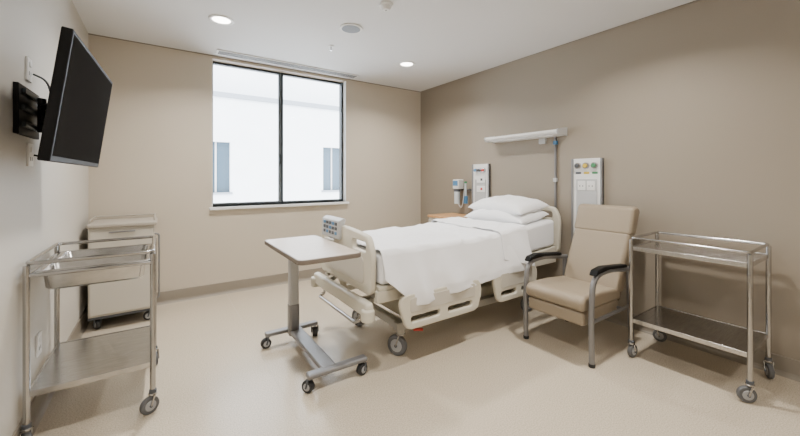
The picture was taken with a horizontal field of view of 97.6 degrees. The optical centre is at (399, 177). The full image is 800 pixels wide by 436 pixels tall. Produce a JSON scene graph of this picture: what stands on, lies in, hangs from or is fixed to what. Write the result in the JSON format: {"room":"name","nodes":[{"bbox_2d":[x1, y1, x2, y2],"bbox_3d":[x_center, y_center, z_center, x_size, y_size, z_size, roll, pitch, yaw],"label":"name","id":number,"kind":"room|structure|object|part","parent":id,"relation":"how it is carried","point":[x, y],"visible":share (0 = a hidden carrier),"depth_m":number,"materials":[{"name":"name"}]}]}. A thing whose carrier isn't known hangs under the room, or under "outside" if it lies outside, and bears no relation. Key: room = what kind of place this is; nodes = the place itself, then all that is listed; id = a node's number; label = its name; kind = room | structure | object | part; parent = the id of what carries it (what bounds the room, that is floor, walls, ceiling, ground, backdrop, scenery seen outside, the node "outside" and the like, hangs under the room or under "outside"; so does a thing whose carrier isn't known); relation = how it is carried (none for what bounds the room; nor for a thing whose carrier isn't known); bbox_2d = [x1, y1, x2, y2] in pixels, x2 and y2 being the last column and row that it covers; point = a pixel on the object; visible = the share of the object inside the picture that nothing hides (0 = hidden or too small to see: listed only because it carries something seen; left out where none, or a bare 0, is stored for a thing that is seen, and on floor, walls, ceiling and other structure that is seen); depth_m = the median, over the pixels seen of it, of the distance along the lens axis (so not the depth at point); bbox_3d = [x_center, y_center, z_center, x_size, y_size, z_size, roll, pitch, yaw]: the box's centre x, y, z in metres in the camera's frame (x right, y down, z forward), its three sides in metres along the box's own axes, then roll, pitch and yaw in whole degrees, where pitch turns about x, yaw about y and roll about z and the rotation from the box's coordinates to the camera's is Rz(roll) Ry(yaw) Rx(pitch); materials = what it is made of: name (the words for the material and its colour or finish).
{"room":"hospital room","nodes":[
{"label":"hospital room","id":0,"kind":"room"},
{"bbox_2d":[0,0,87,435],"bbox_3d":[-1.353,-0.030,0.795,0.200,2.700,6.440,0,0,-34],"label":"wall","id":1,"kind":"structure","parent":0,"point":[44,204],"depth_m":1.85,"materials":[{"name":"grey paint"}]},
{"bbox_2d":[25,56,31,82],"bbox_3d":[-1.920,-0.560,1.812,0.014,0.120,0.080,0,0,-34],"label":"wall outlet","id":2,"kind":"object","parent":1,"relation":"attached to","point":[28,62],"visible":1,"depth_m":1.79,"materials":[{"name":"white plastic"}]},
{"bbox_2d":[26,143,32,166],"bbox_3d":[-1.931,-0.120,1.829,0.014,0.120,0.080,0,0,-34],"label":"wall outlet","id":3,"kind":"object","parent":1,"relation":"attached to","point":[29,147],"visible":1,"depth_m":1.81,"materials":[{"name":"white plastic"}]},
{"bbox_2d":[36,331,41,357],"bbox_3d":[-2.021,0.930,1.961,0.014,0.120,0.080,0,0,-34],"label":"wall outlet","id":4,"kind":"object","parent":1,"relation":"attached to","point":[39,335],"visible":1,"depth_m":1.95,"materials":[{"name":"white plastic"}]},
{"bbox_2d":[12,304,89,435],"bbox_3d":[-1.258,1.256,0.860,0.030,0.128,6.040,0,0,-34],"label":"baseboard","id":5,"kind":"structure","parent":1,"relation":"attached to","point":[39,404],"depth_m":2.01,"materials":[{"name":"brown plastic"}]},
{"bbox_2d":[13,26,112,166],"bbox_3d":[-1.742,-0.350,1.813,0.309,0.564,0.983,0,0,-34],"label":"wall-mounted television","id":6,"kind":"object","parent":1,"relation":"attached to","point":[72,122],"visible":1,"depth_m":1.66,"materials":[{"name":"black plastic"}]},
{"bbox_3d":[-1.889,-0.330,1.773,0.020,0.240,0.340,0,0,-34],"label":"mount wall plate","id":7,"kind":"part","parent":6,"relation":"part of","materials":[{"name":"black plastic"}]},
{"bbox_3d":[-1.791,-0.365,1.823,0.211,0.041,0.084,0,0,30],"label":"mount arm","id":8,"kind":"part","parent":6,"relation":"part of","materials":[{"name":"black plastic"}]},
{"bbox_2d":[215,142,216,191],"bbox_3d":[-4.751,-0.280,9.018,0.040,1.300,0.030,0,0,-34],"label":"facade mullion","id":9,"kind":"object","parent":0,"point":[215,142],"depth_m":9.01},
{"bbox_2d":[213,142,228,191],"bbox_3d":[-4.765,-0.280,9.039,0.650,1.300,0.020,0,0,-34],"label":"pane","id":10,"kind":"object","parent":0,"point":[222,147],"depth_m":9.11,"materials":[{"name":"blue glass"}]},
{"bbox_2d":[213,96,229,142],"bbox_3d":[-4.765,-1.505,9.039,0.650,1.150,0.300,0,0,-34],"label":"facade","id":11,"kind":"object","parent":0,"point":[221,105],"depth_m":8.98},
{"bbox_2d":[213,194,229,202],"bbox_3d":[-4.765,2.845,9.039,0.650,4.950,0.300,0,0,-34],"label":"facade","id":12,"kind":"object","parent":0,"point":[221,198],"depth_m":8.98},
{"bbox_2d":[213,192,232,194],"bbox_3d":[-4.708,0.395,8.956,0.750,0.050,0.180,0,0,-34],"label":"sill","id":13,"kind":"structure","parent":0,"point":[214,193],"depth_m":8.95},
{"bbox_2d":[88,35,420,291],"bbox_3d":[-1.380,-0.030,4.558,4.007,2.700,0.200,0,0,-34],"label":"wall","id":14,"kind":"structure","parent":0,"point":[156,154],"depth_m":3.87,"materials":[{"name":"beige paint"}]},
{"bbox_2d":[212,58,212,206],"bbox_3d":[-2.139,-0.507,3.978,0.006,1.675,0.099,0,0,-34],"label":"reveal","id":15,"kind":"object","parent":14,"relation":"attached to","point":[212,58],"visible":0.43,"depth_m":3.94,"materials":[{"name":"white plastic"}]},
{"bbox_2d":[157,267,332,304],"bbox_3d":[-1.315,1.256,4.463,4.007,0.128,0.030,0,0,-34],"label":"baseboard","id":16,"kind":"structure","parent":14,"relation":"attached to","point":[178,295],"depth_m":4.02,"materials":[{"name":"brown plastic"}]},
{"bbox_2d":[88,33,419,91],"bbox_3d":[-1.320,-1.375,4.471,4.007,0.010,0.010,0,0,-34],"label":"trim","id":17,"kind":"structure","parent":14,"relation":"attached to","point":[88,33],"depth_m":4.05,"materials":[{"name":"white paint"}]},
{"bbox_2d":[213,61,340,204],"bbox_3d":[-1.497,-0.507,4.496,1.650,1.675,0.090,0,0,-34],"label":"window","id":18,"kind":"structure","parent":14,"relation":"in","point":[214,62],"depth_m":4.44,"materials":[{"name":"grey metal"}]},
{"bbox_3d":[-1.841,0.300,4.250,0.775,0.020,0.026,0,0,-34],"label":"sash bottom","id":19,"kind":"part","parent":18,"relation":"part of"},
{"bbox_3d":[-1.505,-1.332,4.508,1.650,0.026,0.060,0,0,-34],"label":"frame","id":20,"kind":"part","parent":18,"relation":"part of","materials":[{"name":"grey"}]},
{"bbox_3d":[-1.536,-0.507,4.458,0.030,1.635,0.028,0,0,-34],"label":"sash stile","id":21,"kind":"part","parent":18,"relation":"part of","materials":[{"name":"black metal"}]},
{"bbox_3d":[-1.522,-0.507,4.490,0.030,1.675,0.070,0,0,-34],"label":"mullion","id":22,"kind":"part","parent":18,"relation":"part of","materials":[{"name":"black metal"}]},
{"bbox_2d":[213,200,340,206],"bbox_3d":[-1.505,0.317,4.508,1.650,0.026,0.060,0,0,-34],"label":"frame","id":23,"kind":"object","parent":14,"relation":"attached to","point":[328,200],"visible":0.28,"depth_m":4.42,"materials":[{"name":"grey metal"}]},
{"bbox_2d":[209,201,348,209],"bbox_3d":[-1.447,0.345,4.423,1.710,0.030,0.145,0,0,-34],"label":"sill","id":24,"kind":"structure","parent":14,"relation":"attached to","point":[341,202],"depth_m":4.29,"materials":[{"name":"white plastic"}]},
{"bbox_2d":[339,82,342,200],"bbox_3d":[-0.832,-0.507,4.957,0.032,1.675,0.080,0,0,-34],"label":"frame","id":25,"kind":"object","parent":14,"relation":"attached to","point":[341,85],"visible":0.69,"depth_m":4.92,"materials":[{"name":"grey metal"}]},
{"bbox_2d":[343,81,345,201],"bbox_3d":[-0.782,-0.507,4.907,0.006,1.675,0.099,0,0,-34],"label":"reveal","id":26,"kind":"object","parent":14,"relation":"attached to","point":[344,83],"visible":1,"depth_m":4.89,"materials":[{"name":"white paint"}]},
{"bbox_2d":[283,199,340,201],"bbox_3d":[-1.171,0.302,4.709,0.808,0.016,0.026,0,0,-34],"label":"window frame","id":27,"kind":"object","parent":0,"point":[321,199],"depth_m":4.68,"materials":[{"name":"metal"}]},
{"bbox_2d":[321,190,338,191],"bbox_3d":[-2.080,0.395,10.756,0.740,0.050,0.180,0,0,-34],"label":"sill","id":28,"kind":"structure","parent":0,"point":[321,190],"depth_m":10.62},
{"bbox_2d":[323,109,338,147],"bbox_3d":[-2.137,-1.505,10.838,0.640,1.150,0.300,0,0,-34],"label":"facade","id":29,"kind":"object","parent":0,"point":[330,117],"depth_m":10.67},
{"bbox_2d":[323,192,338,198],"bbox_3d":[-2.137,2.845,10.838,0.640,4.950,0.300,0,0,-34],"label":"facade","id":30,"kind":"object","parent":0,"point":[326,195],"depth_m":10.68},
{"bbox_2d":[323,148,338,189],"bbox_3d":[-2.137,-0.280,10.838,0.640,1.300,0.020,0,0,-34],"label":"pane","id":31,"kind":"object","parent":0,"point":[326,151],"depth_m":10.82,"materials":[{"name":"blue glass"}]},
{"bbox_2d":[331,148,331,189],"bbox_3d":[-2.123,-0.280,10.818,0.040,1.300,0.030,0,0,-34],"label":"facade mullion","id":32,"kind":"object","parent":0,"point":[331,148],"depth_m":10.81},
{"bbox_2d":[72,0,694,91],"bbox_3d":[0.383,-1.480,1.983,4.407,0.200,6.440,0,0,-34],"label":"ceiling","id":33,"kind":"structure","parent":0,"point":[446,41],"depth_m":3.21,"materials":[{"name":"white paint"}]},
{"bbox_2d":[208,14,234,25],"bbox_3d":[-1.558,-1.376,3.054,0.208,0.008,0.208,0,0,-34],"label":"recessed light","id":34,"kind":"object","parent":33,"relation":"in","point":[215,18],"visible":1,"depth_m":3.04,"materials":[{"name":"white plastic"}]},
{"bbox_2d":[212,17,230,23],"bbox_3d":[-1.558,-1.379,3.054,0.148,0.003,0.148,0,0,-34],"label":"diffuser","id":35,"kind":"object","parent":34,"relation":"attached to","point":[217,20],"depth_m":3.06,"materials":[{"name":"white plastic"}]},
{"bbox_2d":[215,49,358,77],"bbox_3d":[-1.293,-1.372,4.278,1.700,0.016,0.140,0,0,-34],"label":"air diffuser","id":36,"kind":"object","parent":33,"relation":"in","point":[222,52],"depth_m":4.18,"materials":[{"name":"white metal"}]},
{"bbox_2d":[340,23,361,33],"bbox_3d":[-0.450,-1.373,3.219,0.210,0.015,0.210,0,0,-34],"label":"ceiling speaker","id":37,"kind":"object","parent":33,"relation":"attached to","point":[351,28],"depth_m":3.20},
{"bbox_2d":[379,1,392,11],"bbox_3d":[-0.111,-1.353,2.776,0.110,0.053,0.110,0,0,-34],"label":"smoke detector","id":38,"kind":"object","parent":33,"relation":"attached to","point":[385,6],"visible":1,"depth_m":2.75,"materials":[{"name":"white plastic"}]},
{"bbox_2d":[398,61,414,66],"bbox_3d":[0.081,-1.376,4.237,0.208,0.008,0.208,0,0,-34],"label":"recessed light","id":39,"kind":"object","parent":33,"relation":"in","point":[404,63],"visible":1,"depth_m":4.23,"materials":[{"name":"white plastic"}]},
{"bbox_2d":[401,62,412,65],"bbox_3d":[0.081,-1.379,4.237,0.148,0.003,0.148,0,0,-34],"label":"diffuser","id":40,"kind":"object","parent":39,"relation":"attached to","point":[402,63],"depth_m":4.23,"materials":[{"name":"white plastic"}]},
{"bbox_2d":[33,276,799,435],"bbox_3d":[0.383,1.395,1.983,4.407,0.150,6.440,0,0,-34],"label":"floor","id":41,"kind":"structure","parent":0,"point":[473,373],"depth_m":2.27,"materials":[{"name":"plastic"}]},
{"bbox_2d":[18,235,158,435],"bbox_3d":[-1.781,0.863,2.079,0.581,0.915,0.679,0,0,-34],"label":"trolley","id":42,"kind":"object","parent":41,"relation":"on","point":[71,363],"visible":1,"depth_m":1.96,"materials":[{"name":"grey metal"}]},
{"bbox_3d":[-1.809,0.823,1.694,0.027,0.795,0.027,0,0,-34],"label":"leg","id":43,"kind":"part","parent":42,"relation":"part of","materials":[{"name":"silver metal"}]},
{"bbox_3d":[-1.809,1.215,1.694,0.042,0.014,0.042,0,0,-34],"label":"caster crown","id":44,"kind":"part","parent":42,"relation":"part of","materials":[{"name":"silver metal"}]},
{"bbox_3d":[-2.153,0.823,2.198,0.027,0.795,0.027,0,0,-34],"label":"leg","id":45,"kind":"part","parent":42,"relation":"part of","materials":[{"name":"silver metal"}]},
{"bbox_2d":[30,326,149,390],"bbox_3d":[-1.775,1.042,2.087,0.492,0.004,0.602,0,0,-34],"label":"shelf","id":46,"kind":"object","parent":42,"relation":"attached to","point":[70,363],"depth_m":2.01,"materials":[{"name":"metal"}]},
{"bbox_3d":[-1.775,0.415,2.087,0.520,0.020,0.630,0,0,-34],"label":"rail","id":47,"kind":"part","parent":42,"relation":"part of","materials":[{"name":"silver metal"}]},
{"bbox_2d":[34,253,149,288],"bbox_3d":[-1.682,0.516,1.962,0.470,0.110,0.288,0,0,-34],"label":"steel tray","id":48,"kind":"object","parent":42,"relation":"on","point":[60,275],"depth_m":1.88,"materials":[{"name":"silver metal"}]},
{"bbox_3d":[-1.775,0.475,2.087,0.520,0.020,0.630,0,0,-34],"label":"frame","id":49,"kind":"part","parent":42,"relation":"part of","materials":[{"name":"silver metal"}]},
{"bbox_2d":[51,243,151,258],"bbox_3d":[-1.859,0.499,2.219,0.470,0.076,0.288,0,0,-34],"label":"steel tray","id":50,"kind":"object","parent":42,"relation":"on","point":[141,247],"depth_m":2.29,"materials":[{"name":"silver metal"}]},
{"bbox_3d":[-1.396,0.823,1.977,0.027,0.795,0.027,0,0,-34],"label":"leg","id":51,"kind":"part","parent":42,"relation":"part of","materials":[{"name":"silver metal"}]},
{"bbox_3d":[-1.741,0.823,2.480,0.027,0.795,0.027,0,0,-34],"label":"leg","id":52,"kind":"part","parent":42,"relation":"part of","materials":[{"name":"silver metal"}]},
{"bbox_2d":[86,213,159,328],"bbox_3d":[-2.570,0.842,3.291,0.518,0.957,0.475,0,0,-34],"label":"bedside cabinet","id":53,"kind":"object","parent":41,"relation":"on","point":[117,298],"visible":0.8,"depth_m":3.10,"materials":[{"name":"beige plastic"}]},
{"bbox_3d":[-2.462,0.900,3.104,0.441,0.560,0.016,0,0,-34],"label":"door","id":54,"kind":"part","parent":53,"relation":"part of","materials":[{"name":"beige laminate"}]},
{"bbox_3d":[-2.462,0.532,3.104,0.441,0.145,0.016,0,0,-34],"label":"drawer","id":55,"kind":"part","parent":53,"relation":"part of","materials":[{"name":"beige laminate"}]},
{"bbox_3d":[-2.454,0.473,3.092,0.185,0.010,0.016,0,0,-34],"label":"drawer pull","id":56,"kind":"part","parent":53,"relation":"part of","materials":[{"name":"grey metal"}]},
{"bbox_2d":[227,295,307,435],"bbox_3d":[-0.289,1.320,1.523,0.003,0.001,5.980,0,0,-34],"label":"floor seam","id":57,"kind":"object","parent":41,"relation":"in","point":[227,295],"depth_m":2.26,"materials":[{"name":"beige plastic"}]},
{"bbox_2d":[260,235,366,393],"bbox_3d":[-0.628,0.898,2.508,0.522,0.843,0.894,0,0,-34],"label":"table","id":58,"kind":"object","parent":41,"relation":"on","point":[313,249],"visible":1,"depth_m":2.42,"materials":[{"name":"laminate"}]},
{"bbox_2d":[311,195,561,355],"bbox_3d":[0.444,0.752,3.275,2.282,1.136,1.091,0,0,-34],"label":"hospital bed","id":59,"kind":"object","parent":41,"relation":"on","point":[436,270],"visible":0.98,"depth_m":2.76,"materials":[{"name":"white fabric"}]},
{"bbox_3d":[-0.546,0.398,2.862,0.063,0.163,0.340,0,0,-34],"label":"control panel","id":60,"kind":"part","parent":59,"relation":"part of","materials":[{"name":"grey plastic"}]},
{"bbox_3d":[-0.477,0.981,2.673,0.059,0.045,0.676,0,0,-34],"label":"foot rail","id":61,"kind":"part","parent":59,"relation":"part of","materials":[{"name":"silver metal"}]},
{"bbox_3d":[-0.429,0.585,2.724,0.045,0.430,0.904,0,0,-34],"label":"footboard","id":62,"kind":"part","parent":59,"relation":"part of","materials":[{"name":"beige plastic"}]},
{"bbox_2d":[329,221,525,305],"bbox_3d":[0.257,0.666,3.118,1.498,0.452,1.026,0,0,-34],"label":"bedspread","id":63,"kind":"object","parent":59,"relation":"on","point":[433,262],"depth_m":2.73,"materials":[{"name":"white fabric"}]},
{"bbox_3d":[0.471,0.579,3.316,2.055,0.312,0.870,0,0,-34],"label":"mattress","id":64,"kind":"part","parent":59,"relation":"part of","materials":[{"name":"white fabric"}]},
{"bbox_3d":[0.643,1.090,3.034,1.650,0.060,0.060,0,0,-34],"label":"rail","id":65,"kind":"part","parent":59,"relation":"part of","materials":[{"name":"beige plastic"}]},
{"bbox_3d":[0.698,0.810,2.963,2.100,0.080,0.050,0,0,-34],"label":"deck rail","id":66,"kind":"part","parent":59,"relation":"part of","materials":[{"name":"beige plastic"}]},
{"bbox_2d":[465,209,547,224],"bbox_3d":[1.118,0.384,3.735,0.464,0.215,0.743,0,0,-36],"label":"pillow","id":67,"kind":"object","parent":59,"relation":"on","point":[515,216],"depth_m":3.49,"materials":[{"name":"white fabric"}]},
{"bbox_2d":[469,195,548,215],"bbox_3d":[1.143,0.289,3.752,0.445,0.211,0.724,0,0,-32],"label":"pillow","id":68,"kind":"object","parent":59,"relation":"on","point":[506,205],"depth_m":3.56,"materials":[{"name":"white fabric"}]},
{"bbox_3d":[1.356,0.515,3.922,0.045,0.490,0.945,0,0,-34],"label":"headboard","id":69,"kind":"part","parent":59,"relation":"part of","materials":[{"name":"beige plastic"}]},
{"bbox_2d":[428,213,466,221],"bbox_3d":[0.680,0.905,4.611,0.468,0.830,0.470,0,0,-34],"label":"base cabinet","id":70,"kind":"object","parent":41,"relation":"on","point":[444,215],"visible":0.06,"depth_m":4.57,"materials":[{"name":"beige laminate"}]},
{"bbox_2d":[523,204,638,368],"bbox_3d":[1.509,0.779,2.881,0.900,1.082,0.588,0,0,-34],"label":"armchair","id":71,"kind":"object","parent":41,"relation":"on","point":[590,287],"visible":0.91,"depth_m":2.83,"materials":[{"name":"beige leather"}]},
{"bbox_3d":[1.274,0.988,3.043,0.624,0.653,0.038,0,0,-34],"label":"arm frame","id":72,"kind":"part","parent":71,"relation":"part of","materials":[{"name":"grey metal"}]},
{"bbox_3d":[1.525,1.013,3.215,0.088,0.607,0.038,0,0,-34],"label":"leg","id":73,"kind":"part","parent":71,"relation":"part of","materials":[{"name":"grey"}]},
{"bbox_2d":[526,276,619,311],"bbox_3d":[1.376,0.896,2.790,0.577,0.117,0.470,0,0,-34],"label":"seat cushion","id":74,"kind":"object","parent":71,"relation":"on","point":[565,293],"depth_m":2.68,"materials":[{"name":"beige leather"}]},
{"bbox_3d":[1.379,1.000,2.792,0.530,0.100,0.450,0,0,-34],"label":"seat","id":75,"kind":"part","parent":71,"relation":"part of","materials":[{"name":"beige leather"}]},
{"bbox_3d":[1.686,0.675,2.984,0.295,0.459,0.460,0,0,-34],"label":"backrest","id":76,"kind":"part","parent":71,"relation":"part of","materials":[{"name":"beige leather"}]},
{"bbox_3d":[1.575,0.988,2.604,0.624,0.653,0.038,0,0,-34],"label":"arm frame","id":77,"kind":"part","parent":71,"relation":"part of","materials":[{"name":"grey"}]},
{"bbox_3d":[1.826,1.013,2.776,0.088,0.607,0.038,0,0,-34],"label":"leg","id":78,"kind":"part","parent":71,"relation":"part of","materials":[{"name":"grey metal"}]},
{"bbox_2d":[627,231,774,402],"bbox_3d":[2.067,0.875,2.442,0.551,0.890,0.699,0,0,-34],"label":"trolley","id":79,"kind":"object","parent":41,"relation":"on","point":[739,340],"visible":1,"depth_m":2.34,"materials":[{"name":"grey metal"}]},
{"bbox_3d":[1.702,0.835,2.577,0.027,0.770,0.027,0,0,-34],"label":"leg","id":80,"kind":"part","parent":79,"relation":"part of","materials":[{"name":"silver metal"}]},
{"bbox_3d":[2.089,0.835,2.843,0.027,0.770,0.027,0,0,-34],"label":"leg","id":81,"kind":"part","parent":79,"relation":"part of","materials":[{"name":"silver metal"}]},
{"bbox_2d":[633,306,765,351],"bbox_3d":[2.074,1.037,2.450,0.462,0.004,0.622,0,0,-34],"label":"shelf","id":82,"kind":"object","parent":79,"relation":"attached to","point":[721,335],"depth_m":2.41,"materials":[{"name":"metal"}]},
{"bbox_2d":[635,242,764,262],"bbox_3d":[2.074,0.507,2.450,0.462,0.004,0.622,0,0,-34],"label":"shelf","id":83,"kind":"object","parent":79,"relation":"attached to","point":[708,255],"depth_m":2.34,"materials":[{"name":"metal"}]},
{"bbox_3d":[2.074,0.440,2.450,0.490,0.020,0.650,0,0,-34],"label":"rail","id":84,"kind":"part","parent":79,"relation":"part of","materials":[{"name":"silver metal"}]},
{"bbox_3d":[2.058,0.835,2.057,0.027,0.770,0.027,0,0,-34],"label":"leg","id":85,"kind":"part","parent":79,"relation":"part of","materials":[{"name":"silver metal"}]},
{"bbox_3d":[2.445,0.835,2.323,0.027,0.770,0.027,0,0,-34],"label":"leg","id":86,"kind":"part","parent":79,"relation":"part of","materials":[{"name":"silver metal"}]},
{"bbox_2d":[421,0,799,360],"bbox_3d":[2.119,-0.030,3.172,0.200,2.700,6.440,0,0,-34],"label":"wall","id":87,"kind":"structure","parent":0,"point":[691,111],"depth_m":2.85,"materials":[{"name":"beige paint"}]},
{"bbox_2d":[453,179,471,207],"bbox_3d":[0.826,0.209,4.753,0.146,0.379,0.290,0,0,-34],"label":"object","id":88,"kind":"object","parent":87,"relation":"attached to","point":[458,184],"visible":0.99,"depth_m":4.73,"materials":[{"name":"white plastic"}]},
{"bbox_2d":[454,189,459,203],"bbox_3d":[0.778,0.250,4.775,0.090,0.200,0.090,0,0,-34],"label":"canister","id":89,"kind":"object","parent":88,"relation":"on","point":[456,191],"depth_m":4.74,"materials":[{"name":"grey plastic"}]},
{"bbox_2d":[463,196,467,203],"bbox_3d":[0.874,0.290,4.671,0.060,0.100,0.060,0,0,-34],"label":"jar","id":90,"kind":"object","parent":88,"relation":"on","point":[465,198],"depth_m":4.64,"materials":[{"name":"blue plastic"}]},
{"bbox_2d":[472,164,489,211],"bbox_3d":[1.034,0.140,4.519,0.068,0.640,0.290,0,0,-34],"label":"panel","id":91,"kind":"object","parent":87,"relation":"attached to","point":[480,172],"visible":0.82,"depth_m":4.51,"materials":[{"name":"white plastic"}]},
{"bbox_3d":[1.038,0.230,4.523,0.010,0.420,0.190,0,0,-34],"label":"plate","id":92,"kind":"part","parent":91,"relation":"part of","materials":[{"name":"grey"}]},
{"bbox_3d":[1.042,0.140,4.507,0.013,0.080,0.140,0,0,-34],"label":"socket plate","id":93,"kind":"part","parent":91,"relation":"part of","materials":[{"name":"white plastic"}]},
{"bbox_3d":[1.042,0.020,4.507,0.013,0.080,0.140,0,0,-34],"label":"socket plate","id":94,"kind":"part","parent":91,"relation":"part of","materials":[{"name":"white plastic"}]},
{"bbox_2d":[484,127,566,143],"bbox_3d":[1.368,-0.445,3.924,0.189,0.150,0.954,0,0,-34],"label":"wall light","id":95,"kind":"object","parent":87,"relation":"attached to","point":[543,135],"visible":1,"depth_m":3.79,"materials":[{"name":"white plastic"}]},
{"bbox_2d":[539,138,546,143],"bbox_3d":[1.549,-0.400,3.800,0.030,0.060,0.080,0,0,-34],"label":"switch","id":96,"kind":"object","parent":95,"relation":"attached to","point":[542,140],"depth_m":3.78,"materials":[{"name":"grey plastic"}]},
{"bbox_2d":[553,137,557,207],"bbox_3d":[1.634,0.171,3.676,0.030,1.198,0.040,0,0,-34],"label":"pole","id":97,"kind":"object","parent":87,"relation":"attached to","point":[555,142],"visible":0.72,"depth_m":3.67,"materials":[{"name":"grey metal"}]},
{"bbox_2d":[421,0,700,91],"bbox_3d":[2.035,-1.375,3.108,0.010,0.010,6.030,0,0,-34],"label":"trim","id":98,"kind":"structure","parent":87,"relation":"attached to","point":[695,0],"depth_m":3.49,"materials":[{"name":"white paint"}]},
{"bbox_2d":[571,158,603,242],"bbox_3d":[1.806,0.290,3.393,0.066,0.960,0.300,0,0,-34],"label":"panel","id":99,"kind":"object","parent":87,"relation":"attached to","point":[587,175],"visible":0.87,"depth_m":3.40,"materials":[{"name":"white plastic"}]},
{"bbox_2d":[578,181,584,189],"bbox_3d":[1.780,0.075,3.431,0.010,0.090,0.076,0,0,-34],"label":"power socket","id":100,"kind":"object","parent":99,"relation":"attached to","point":[581,184],"depth_m":3.43,"materials":[{"name":"white plastic"}]},
{"bbox_3d":[1.810,0.380,3.396,0.010,0.740,0.200,0,0,-34],"label":"plate","id":101,"kind":"part","parent":99,"relation":"part of","materials":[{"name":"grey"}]},
{"bbox_2d":[587,181,594,190],"bbox_3d":[1.831,0.075,3.356,0.010,0.090,0.076,0,0,-34],"label":"power socket","id":102,"kind":"object","parent":99,"relation":"attached to","point":[590,184],"depth_m":3.35,"materials":[{"name":"white plastic"}]},
{"bbox_2d":[604,311,799,381],"bbox_3d":[2.024,1.256,3.107,0.030,0.128,6.040,0,0,-34],"label":"baseboard","id":103,"kind":"structure","parent":87,"relation":"attached to","point":[786,367],"depth_m":2.53,"materials":[{"name":"brown plastic"}]},
{"label":"outside","id":104,"kind":"structure","parent":0,"visible":0},
{"bbox_2d":[229,98,322,201],"bbox_3d":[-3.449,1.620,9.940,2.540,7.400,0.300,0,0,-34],"label":"facade pier","id":105,"kind":"structure","parent":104,"point":[253,145],"depth_m":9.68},
{"bbox_2d":[213,91,338,110],"bbox_3d":[-2.474,-2.140,10.693,24.000,0.120,0.560,0,0,-34],"label":"coping","id":106,"kind":"object","parent":105,"relation":"on","point":[215,93],"visible":0.22,"depth_m":9.61,"materials":[{"name":"grey"}]},
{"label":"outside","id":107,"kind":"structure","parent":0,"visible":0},
{"bbox_2d":[213,65,338,105],"bbox_3d":[-2.745,-4.930,11.089,24.000,5.500,0.400,0,0,-34],"label":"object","id":108,"kind":"object","parent":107,"point":[225,79],"visible":0.02,"depth_m":10.15,"materials":[{"name":"white"}]}
]}

